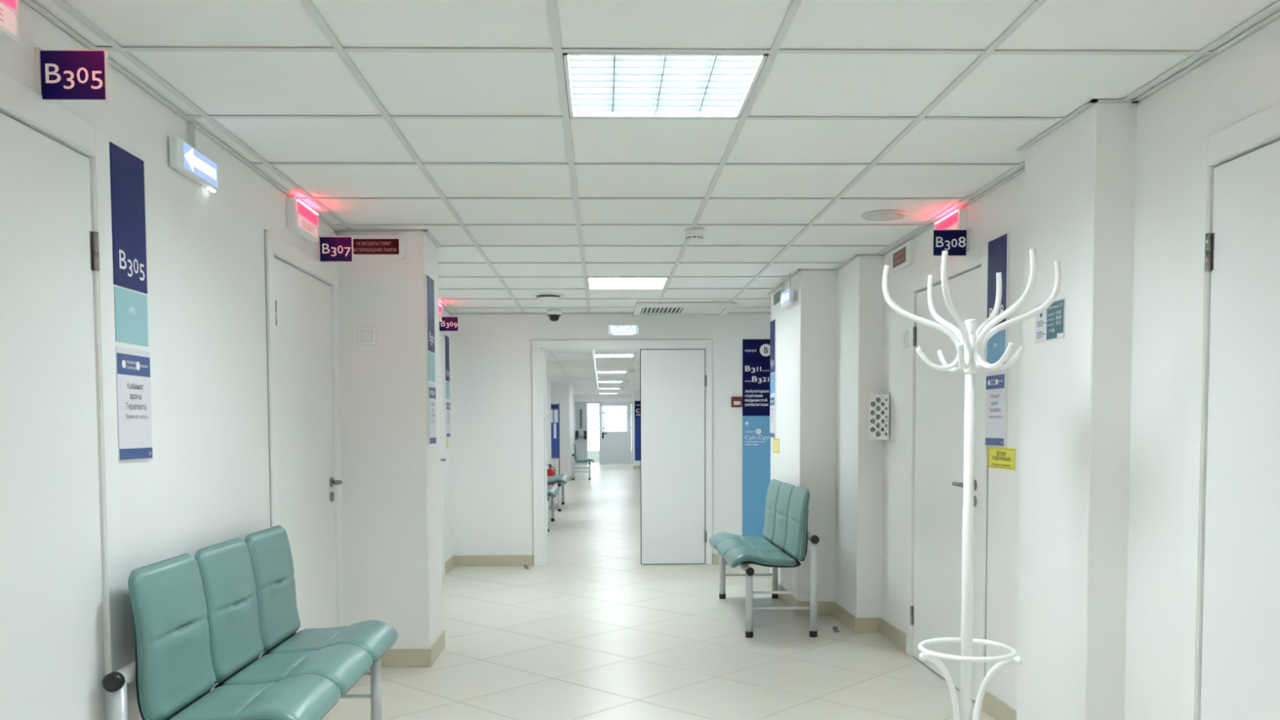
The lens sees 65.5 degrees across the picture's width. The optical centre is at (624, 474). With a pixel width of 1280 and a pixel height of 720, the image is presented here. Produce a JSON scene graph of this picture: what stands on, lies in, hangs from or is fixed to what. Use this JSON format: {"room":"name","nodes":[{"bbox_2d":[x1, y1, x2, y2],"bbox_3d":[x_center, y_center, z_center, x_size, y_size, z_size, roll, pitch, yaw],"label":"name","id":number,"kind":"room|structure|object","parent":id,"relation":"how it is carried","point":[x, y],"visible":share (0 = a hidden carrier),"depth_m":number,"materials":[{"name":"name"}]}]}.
{"room":"hospital interior","nodes":[
{"label":"hospital interior","id":0,"kind":"room"},
{"bbox_2d":[0,0,453,719],"bbox_3d":[-1.587,-0.148,3.088,0.240,2.600,12.250,0,3,-1],"label":"wall","id":1,"kind":"structure","parent":0,"point":[205,483],"depth_m":3.40,"materials":[{"name":"paint"}]},
{"bbox_2d":[0,0,19,43],"bbox_3d":[-1.429,-1.068,2.150,0.046,0.132,0.360,0,3,-1],"label":"box","id":2,"kind":"object","parent":1,"relation":"attached to","point":[9,9],"visible":1,"depth_m":2.29,"materials":[{"name":"white plastic"}]},
{"bbox_2d":[0,71,124,719],"bbox_3d":[-1.475,0.126,2.320,0.188,2.127,1.079,0,3,-1],"label":"door","id":3,"kind":"structure","parent":1,"relation":"in","point":[61,616],"depth_m":2.54,"materials":[{"name":"paint"}]},
{"bbox_2d":[34,47,109,102],"bbox_3d":[-1.372,-0.992,2.482,0.172,0.132,0.034,0,3,-1],"label":"flag sign","id":4,"kind":"object","parent":1,"relation":"attached to","point":[60,75],"visible":1,"depth_m":2.47,"materials":[{"name":"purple plastic"}]},
{"bbox_2d":[109,141,152,461],"bbox_3d":[-1.458,-0.495,2.938,0.013,0.906,0.211,0,3,-1],"label":"sign","id":5,"kind":"object","parent":1,"relation":"attached to","point":[132,358],"visible":1,"depth_m":2.93,"materials":[{"name":"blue plastic"}]},
{"bbox_2d":[168,120,217,192],"bbox_3d":[-1.456,-1.097,3.375,0.029,0.199,0.340,0,3,-1],"label":"exit sign","id":6,"kind":"object","parent":1,"relation":"attached to","point":[184,157],"visible":1,"depth_m":3.35,"materials":[{"name":"white plastic"}]},
{"bbox_2d":[286,196,318,241],"bbox_3d":[-1.481,-1.175,4.597,0.046,0.132,0.360,0,3,-1],"label":"sign","id":7,"kind":"object","parent":1,"relation":"attached to","point":[301,219],"visible":1,"depth_m":4.52,"materials":[{"name":"white plastic"}]},
{"bbox_2d":[264,229,343,633],"bbox_3d":[-1.527,0.013,4.725,0.188,2.117,1.094,0,3,-1],"label":"door","id":8,"kind":"structure","parent":1,"relation":"in","point":[301,291],"depth_m":4.70,"materials":[{"name":"paint"}]},
{"bbox_2d":[316,235,353,262],"bbox_3d":[-1.425,-1.111,4.915,0.172,0.132,0.034,0,3,-1],"label":"flag sign","id":9,"kind":"object","parent":1,"relation":"attached to","point":[330,249],"visible":0.98,"depth_m":4.90,"materials":[{"name":"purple plastic"}]},
{"bbox_2d":[381,555,453,666],"bbox_3d":[-1.228,1.100,3.151,0.466,0.097,12.237,0,3,-1],"label":"baseboard","id":10,"kind":"structure","parent":1,"relation":"attached to","point":[416,657],"depth_m":5.38,"materials":[{"name":"beige tile"}]},
{"bbox_2d":[438,303,441,321],"bbox_3d":[-1.560,-1.354,8.252,0.046,0.132,0.360,0,3,-1],"label":"box","id":11,"kind":"object","parent":1,"relation":"attached to","point":[439,305],"visible":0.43,"depth_m":8.34,"materials":[{"name":"white plastic"}]},
{"bbox_2d":[439,330,446,576],"bbox_3d":[-1.600,-0.152,8.110,0.188,2.117,1.084,0,3,-1],"label":"door","id":12,"kind":"structure","parent":1,"relation":"in","point":[442,460],"depth_m":8.59,"materials":[{"name":"paint"}]},
{"bbox_2d":[444,334,450,437],"bbox_3d":[-1.586,-0.788,8.924,0.013,0.906,0.211,0,3,-1],"label":"sign","id":13,"kind":"object","parent":1,"relation":"attached to","point":[446,371],"visible":1,"depth_m":8.88,"materials":[{"name":"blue plastic"}]},
{"bbox_2d":[439,316,458,331],"bbox_3d":[-1.502,-1.287,8.500,0.172,0.132,0.034,0,3,-1],"label":"flag sign","id":14,"kind":"object","parent":1,"relation":"attached to","point":[447,323],"visible":0.94,"depth_m":8.49,"materials":[{"name":"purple plastic"}]},
{"bbox_2d":[337,231,443,648],"bbox_3d":[-1.297,-0.270,5.557,0.465,2.600,0.460,0,3,-1],"label":"column","id":15,"kind":"structure","parent":0,"point":[392,504],"depth_m":5.34,"materials":[{"name":"paint"}]},
{"bbox_2d":[357,327,376,345],"bbox_3d":[-1.369,-0.738,5.295,0.098,0.096,0.015,0,3,-1],"label":"light switch","id":16,"kind":"object","parent":15,"relation":"attached to","point":[366,335],"visible":1,"depth_m":5.29,"materials":[{"name":"plastic"}]},
{"bbox_2d":[338,235,404,258],"bbox_3d":[-1.336,-1.205,5.266,0.341,0.120,0.028,0,3,-1],"label":"notice","id":17,"kind":"object","parent":15,"relation":"attached to","point":[365,246],"visible":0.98,"depth_m":5.25,"materials":[{"name":"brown plastic"}]},
{"bbox_2d":[425,275,436,444],"bbox_3d":[-1.056,-0.620,5.443,0.013,0.906,0.211,0,3,-1],"label":"sign","id":18,"kind":"object","parent":15,"relation":"attached to","point":[429,282],"visible":1,"depth_m":5.40,"materials":[{"name":"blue plastic"}]},
{"bbox_2d":[546,375,551,469],"bbox_3d":[-1.978,-1.039,21.287,0.760,2.600,23.900,0,3,-1],"label":"wall","id":19,"kind":"structure","parent":0,"point":[548,380],"depth_m":21.07,"materials":[{"name":"paint"}]},
{"bbox_2d":[568,465,640,480],"bbox_3d":[-0.502,0.271,19.981,3.359,0.097,21.098,0,3,-1],"label":"baseboard","id":20,"kind":"structure","parent":19,"relation":"attached to","point":[635,466],"depth_m":30.03,"materials":[{"name":"beige tile"}]},
{"bbox_2d":[551,382,573,476],"bbox_3d":[-1.806,-1.224,25.037,0.985,2.600,3.000,0,3,-1],"label":"column","id":21,"kind":"structure","parent":0,"point":[562,393],"depth_m":23.56,"materials":[{"name":"paint"}]},
{"bbox_2d":[573,394,633,465],"bbox_3d":[-0.766,-1.635,33.326,3.700,2.600,0.150,0,3,-1],"label":"wall","id":22,"kind":"structure","parent":0,"point":[625,397],"depth_m":33.21,"materials":[{"name":"paint"}]},
{"bbox_2d":[574,401,633,465],"bbox_3d":[-0.665,-1.374,33.113,1.950,2.100,0.505,0,3,-1],"label":"door","id":23,"kind":"structure","parent":22,"relation":"in","point":[615,417],"depth_m":33.25,"materials":[{"name":"grey laminate"}]},
{"bbox_2d":[587,452,631,462],"bbox_3d":[-0.748,-1.706,34.775,4.000,2.600,2.750,0,3,-1],"label":"wall","id":24,"kind":"structure","parent":0,"point":[594,455],"depth_m":36.09,"materials":[{"name":"paint"}]},
{"bbox_2d":[587,404,631,452],"bbox_3d":[-0.772,-1.945,36.090,3.810,2.250,0.060,0,3,-1],"label":"window","id":25,"kind":"structure","parent":24,"relation":"in","point":[593,409],"depth_m":36.09,"materials":[{"name":"glass"}]},
{"bbox_2d":[449,313,770,555],"bbox_3d":[-0.015,-0.460,9.316,3.570,2.600,0.150,0,3,-1],"label":"wall","id":26,"kind":"structure","parent":0,"point":[491,387],"depth_m":9.22,"materials":[{"name":"paint"}]},
{"bbox_2d":[453,553,751,565],"bbox_3d":[-0.028,0.793,9.296,3.128,0.097,0.011,0,3,-1],"label":"baseboard","id":27,"kind":"structure","parent":26,"relation":"attached to","point":[471,560],"depth_m":9.27,"materials":[{"name":"beige tile"}]},
{"bbox_2d":[531,338,712,565],"bbox_3d":[-0.146,-0.227,9.713,1.918,2.096,0.995,0,3,-1],"label":"door","id":28,"kind":"structure","parent":26,"relation":"in","point":[676,375],"depth_m":9.25,"materials":[{"name":"paint"}]},
{"bbox_2d":[731,396,742,407],"bbox_3d":[1.043,-0.675,9.229,0.096,0.094,0.048,0,3,-1],"label":"fire alarm","id":29,"kind":"object","parent":26,"relation":"attached to","point":[736,402],"visible":1,"depth_m":9.21,"materials":[{"name":"red plastic"}]},
{"bbox_2d":[742,338,770,539],"bbox_3d":[1.242,-0.323,9.269,0.287,1.869,0.008,0,3,-1],"label":"banner","id":30,"kind":"object","parent":26,"relation":"attached to","point":[756,439],"visible":0.98,"depth_m":9.26,"materials":[{"name":"blue plastic"}]},
{"bbox_2d":[633,391,640,468],"bbox_3d":[0.620,-1.489,30.234,0.680,2.600,0.500,0,3,-1],"label":"column","id":31,"kind":"structure","parent":0,"point":[636,393],"depth_m":29.98,"materials":[{"name":"paint"}]},
{"bbox_2d":[634,400,640,460],"bbox_3d":[0.526,-1.326,29.984,0.422,1.800,0.008,0,3,-1],"label":"banner","id":32,"kind":"object","parent":31,"relation":"attached to","point":[637,403],"visible":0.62,"depth_m":29.98,"materials":[{"name":"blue plastic"}]},
{"bbox_2d":[21,0,1279,395],"bbox_3d":[-0.361,-2.029,16.519,4.200,0.369,39.606,0,3,-1],"label":"ceiling","id":33,"kind":"structure","parent":0,"point":[448,121],"depth_m":3.33,"materials":[{"name":"tile"}]},
{"bbox_2d":[532,293,564,299],"bbox_3d":[-0.603,-1.411,7.899,0.250,0.030,0.250,0,3,-1],"label":"ceiling vent","id":34,"kind":"object","parent":33,"relation":"in","point":[539,295],"visible":1,"depth_m":7.85,"materials":[{"name":"white plastic"}]},
{"bbox_2d":[546,309,561,321],"bbox_3d":[-0.627,-1.423,8.910,0.132,0.098,0.132,0,3,-1],"label":"dome camera","id":35,"kind":"object","parent":33,"relation":"attached to","point":[553,314],"visible":1,"depth_m":8.87,"materials":[{"name":"white plastic"}]},
{"bbox_2d":[592,350,598,388],"bbox_3d":[-0.548,-1.991,19.669,0.030,0.018,14.500,0,3,-1],"label":"ceiling light","id":36,"kind":"object","parent":33,"relation":"attached to","point":[593,351],"visible":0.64,"depth_m":16.93,"materials":[{"name":"white plastic"}]},
{"bbox_2d":[598,381,622,382],"bbox_3d":[-0.326,-2.207,23.318,0.572,0.056,0.572,0,3,-1],"label":"ceiling light","id":37,"kind":"object","parent":33,"relation":"attached to","point":[598,381],"visible":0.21,"depth_m":23.59,"materials":[{"name":"white plastic"}]},
{"bbox_2d":[596,370,626,373],"bbox_3d":[-0.236,-2.003,19.154,0.572,0.056,0.572,0,3,-1],"label":"ceiling light","id":38,"kind":"object","parent":33,"relation":"attached to","point":[597,371],"visible":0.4,"depth_m":19.42,"materials":[{"name":"white plastic"}]},
{"bbox_2d":[595,354,634,357],"bbox_3d":[-0.141,-1.786,14.731,0.572,0.056,0.572,0,3,-1],"label":"ceiling light","id":39,"kind":"object","parent":33,"relation":"attached to","point":[596,355],"visible":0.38,"depth_m":15.00,"materials":[{"name":"white plastic"}]},
{"bbox_2d":[608,311,639,335],"bbox_3d":[-0.007,-1.377,9.056,0.280,0.209,0.028,0,3,-1],"label":"exit sign","id":40,"kind":"object","parent":33,"relation":"hanging from","point":[613,329],"visible":1,"depth_m":9.05,"materials":[{"name":"white plastic"}]},
{"bbox_2d":[586,277,668,288],"bbox_3d":[0.020,-1.420,7.253,0.572,0.056,0.572,0,3,-1],"label":"ceiling light","id":41,"kind":"object","parent":33,"relation":"attached to","point":[593,282],"visible":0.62,"depth_m":7.49,"materials":[{"name":"white plastic"}]},
{"bbox_2d":[563,48,768,117],"bbox_3d":[0.110,-1.215,3.059,0.572,0.056,0.572,0,3,-1],"label":"ceiling light","id":42,"kind":"object","parent":33,"relation":"attached to","point":[599,85],"visible":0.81,"depth_m":3.06,"materials":[{"name":"white plastic"}]},
{"bbox_2d":[633,302,736,315],"bbox_3d":[0.516,-1.459,8.777,0.850,0.022,0.770,0,3,-1],"label":"ceiling vent","id":43,"kind":"object","parent":33,"relation":"in","point":[641,308],"visible":1,"depth_m":8.75,"materials":[{"name":"white plastic"}]},
{"bbox_2d":[684,228,704,241],"bbox_3d":[0.373,-1.272,5.288,0.104,0.052,0.104,0,3,-1],"label":"smoke detector","id":44,"kind":"object","parent":33,"relation":"attached to","point":[691,234],"visible":1,"depth_m":5.25,"materials":[{"name":"white plastic"}]},
{"bbox_2d":[780,273,793,308],"bbox_3d":[1.131,-1.280,6.922,0.031,0.203,0.340,0,3,-1],"label":"exit sign","id":45,"kind":"object","parent":33,"relation":"hanging from","point":[787,296],"visible":1,"depth_m":6.84,"materials":[{"name":"white plastic"}]},
{"bbox_2d":[862,209,906,221],"bbox_3d":[1.287,-1.281,4.927,0.216,0.014,0.216,0,3,-1],"label":"ceiling vent","id":46,"kind":"object","parent":33,"relation":"in","point":[882,215],"visible":1,"depth_m":4.89,"materials":[{"name":"grey plastic"}]},
{"bbox_2d":[321,462,995,719],"bbox_3d":[-0.252,0.511,16.693,4.000,0.060,39.300,0,3,-1],"label":"floor","id":47,"kind":"structure","parent":0,"point":[593,632],"depth_m":5.78,"materials":[{"name":"tile"}]},
{"bbox_2d":[102,525,397,719],"bbox_3d":[-1.177,0.684,3.447,0.527,0.900,1.450,0,3,-1],"label":"bench","id":48,"kind":"object","parent":47,"relation":"on","point":[205,620],"visible":1,"depth_m":3.22,"materials":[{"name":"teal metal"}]},
{"bbox_2d":[546,464,555,484],"bbox_3d":[-1.466,0.063,19.800,0.210,0.540,0.180,0,3,-1],"label":"fire extinguisher","id":49,"kind":"object","parent":47,"relation":"on","point":[550,472],"visible":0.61,"depth_m":19.74,"materials":[{"name":"red metal"}]},
{"bbox_2d":[547,484,559,532],"bbox_3d":[-1.120,0.220,12.890,0.527,0.900,1.450,0,3,-1],"label":"bench","id":50,"kind":"object","parent":47,"relation":"on","point":[553,490],"visible":0.24,"depth_m":12.91,"materials":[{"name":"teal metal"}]},
{"bbox_2d":[551,403,559,484],"bbox_3d":[-1.603,-0.713,22.563,0.400,1.820,0.440,2,3,32],"label":"banner","id":51,"kind":"object","parent":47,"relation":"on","point":[555,408],"visible":0.58,"depth_m":22.59,"materials":[{"name":"plastic"}]},
{"bbox_2d":[546,474,568,511],"bbox_3d":[-1.160,0.076,15.826,0.527,0.900,1.450,0,3,-1],"label":"bench","id":52,"kind":"object","parent":47,"relation":"on","point":[562,478],"visible":0.38,"depth_m":15.22,"materials":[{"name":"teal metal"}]},
{"bbox_2d":[572,442,594,479],"bbox_3d":[-0.998,-0.335,24.197,0.527,0.900,0.580,0,3,-1],"label":"chair","id":53,"kind":"object","parent":47,"relation":"on","point":[574,455],"visible":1,"depth_m":23.98,"materials":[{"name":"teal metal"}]},
{"bbox_2d":[709,479,819,637],"bbox_3d":[0.908,0.512,6.766,0.527,0.900,1.450,0,3,-1],"label":"bench","id":54,"kind":"object","parent":47,"relation":"on","point":[786,535],"visible":1,"depth_m":6.31,"materials":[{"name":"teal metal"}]},
{"bbox_2d":[832,626,839,632],"bbox_3d":[1.333,0.969,6.255,0.046,0.035,0.039,0,3,-1],"label":"door stop","id":55,"kind":"object","parent":47,"relation":"on","point":[835,628],"visible":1,"depth_m":6.24,"materials":[{"name":"metal"}]},
{"bbox_2d":[882,248,1061,719],"bbox_3d":[1.120,0.225,3.245,0.546,1.816,0.534,0,3,-1],"label":"coat rack","id":56,"kind":"object","parent":47,"relation":"on","point":[970,343],"visible":1,"depth_m":3.21,"materials":[{"name":"white metal"}]},
{"bbox_2d":[769,271,836,601],"bbox_3d":[1.378,-0.367,7.312,0.410,2.600,1.180,0,3,-1],"label":"column","id":57,"kind":"structure","parent":0,"point":[806,328],"depth_m":6.74,"materials":[{"name":"paint"}]},
{"bbox_2d":[769,319,776,437],"bbox_3d":[1.155,-0.741,7.726,0.013,0.906,0.211,0,3,-1],"label":"sign","id":58,"kind":"object","parent":57,"relation":"attached to","point":[773,323],"visible":1,"depth_m":7.68,"materials":[{"name":"white plastic"}]},
{"bbox_2d":[773,438,779,453],"bbox_3d":[1.165,-0.222,7.635,0.003,0.110,0.260,0,3,-1],"label":"notice","id":59,"kind":"object","parent":57,"relation":"attached to","point":[775,441],"visible":1,"depth_m":7.62,"materials":[{"name":"yellow paper"}]},
{"bbox_2d":[773,286,783,309],"bbox_3d":[1.152,-1.316,7.421,0.027,0.126,0.340,0,3,-1],"label":"notice","id":60,"kind":"object","parent":57,"relation":"attached to","point":[776,295],"visible":0.73,"depth_m":7.41,"materials":[{"name":"white plastic"}]},
{"bbox_2d":[835,255,884,617],"bbox_3d":[1.519,-0.326,6.446,0.165,2.600,0.600,0,3,-1],"label":"column","id":61,"kind":"structure","parent":0,"point":[860,293],"depth_m":6.19,"materials":[{"name":"paint"}]},
{"bbox_2d":[868,394,888,439],"bbox_3d":[1.531,-0.351,6.065,0.120,0.276,0.159,0,3,-1],"label":"wall box","id":62,"kind":"object","parent":61,"relation":"attached to","point":[878,425],"visible":1,"depth_m":5.99,"materials":[{"name":"white plastic"}]},
{"bbox_2d":[1016,102,1137,719],"bbox_3d":[1.592,-0.183,3.534,0.145,2.600,0.543,0,3,-1],"label":"column","id":63,"kind":"structure","parent":0,"point":[1080,177],"depth_m":3.34,"materials":[{"name":"paint"}]},
{"bbox_2d":[1035,297,1065,343],"bbox_3d":[1.515,-0.547,3.544,0.004,0.138,0.230,0,3,-1],"label":"poster","id":64,"kind":"object","parent":63,"relation":"attached to","point":[1050,324],"visible":0.99,"depth_m":3.52,"materials":[{"name":"paper"}]},
{"bbox_2d":[881,17,1279,719],"bbox_3d":[1.782,-0.166,3.160,0.240,2.600,12.250,0,3,-1],"label":"wall","id":65,"kind":"structure","parent":0,"point":[1241,82],"depth_m":3.17,"materials":[{"name":"paint"}]},
{"bbox_2d":[768,575,1016,719],"bbox_3d":[1.399,0.941,6.154,0.411,0.097,6.337,0,3,-1],"label":"baseboard","id":66,"kind":"structure","parent":65,"relation":"attached to","point":[993,705],"depth_m":6.20,"materials":[{"name":"beige tile"}]},
{"bbox_2d":[892,240,914,272],"bbox_3d":[1.589,-1.243,5.681,0.028,0.126,0.340,0,3,-1],"label":"notice","id":67,"kind":"object","parent":65,"relation":"attached to","point":[903,256],"visible":1,"depth_m":5.63,"materials":[{"name":"white plastic"}]},
{"bbox_2d":[901,329,907,348],"bbox_3d":[1.598,-0.775,5.689,0.015,0.096,0.098,0,3,-1],"label":"light switch","id":68,"kind":"object","parent":65,"relation":"attached to","point":[904,334],"visible":1,"depth_m":5.66,"materials":[{"name":"plastic"}]},
{"bbox_2d":[906,240,990,709],"bbox_3d":[1.649,-0.013,5.044,0.188,2.112,1.144,0,3,-1],"label":"door","id":69,"kind":"structure","parent":65,"relation":"in","point":[935,416],"depth_m":5.07,"materials":[{"name":"paint"}]},
{"bbox_2d":[933,208,967,229],"bbox_3d":[1.597,-1.203,4.888,0.046,0.132,0.360,0,3,-1],"label":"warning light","id":70,"kind":"object","parent":65,"relation":"attached to","point":[957,220],"visible":0.6,"depth_m":4.75,"materials":[{"name":"red plastic"}]},
{"bbox_2d":[932,228,969,256],"bbox_3d":[1.539,-1.093,4.699,0.172,0.132,0.034,0,3,-1],"label":"flag sign","id":71,"kind":"object","parent":65,"relation":"attached to","point":[956,242],"visible":1,"depth_m":4.68,"materials":[{"name":"blue plastic"}]},
{"bbox_2d":[985,233,1009,446],"bbox_3d":[1.627,-0.578,4.349,0.013,0.906,0.211,0,3,-1],"label":"sign","id":72,"kind":"object","parent":65,"relation":"attached to","point":[997,248],"visible":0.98,"depth_m":4.33,"materials":[{"name":"blue plastic"}]},
{"bbox_2d":[987,447,1015,470],"bbox_3d":[1.636,-0.071,4.318,0.003,0.092,0.290,0,3,-1],"label":"notice","id":73,"kind":"object","parent":65,"relation":"attached to","point":[1002,458],"visible":1,"depth_m":4.31,"materials":[{"name":"yellow"}]},
{"bbox_2d":[1178,102,1279,719],"bbox_3d":[1.706,0.116,2.408,0.188,2.112,1.088,0,3,-1],"label":"door","id":74,"kind":"structure","parent":65,"relation":"in","point":[1229,653],"depth_m":2.73,"materials":[{"name":"paint"}]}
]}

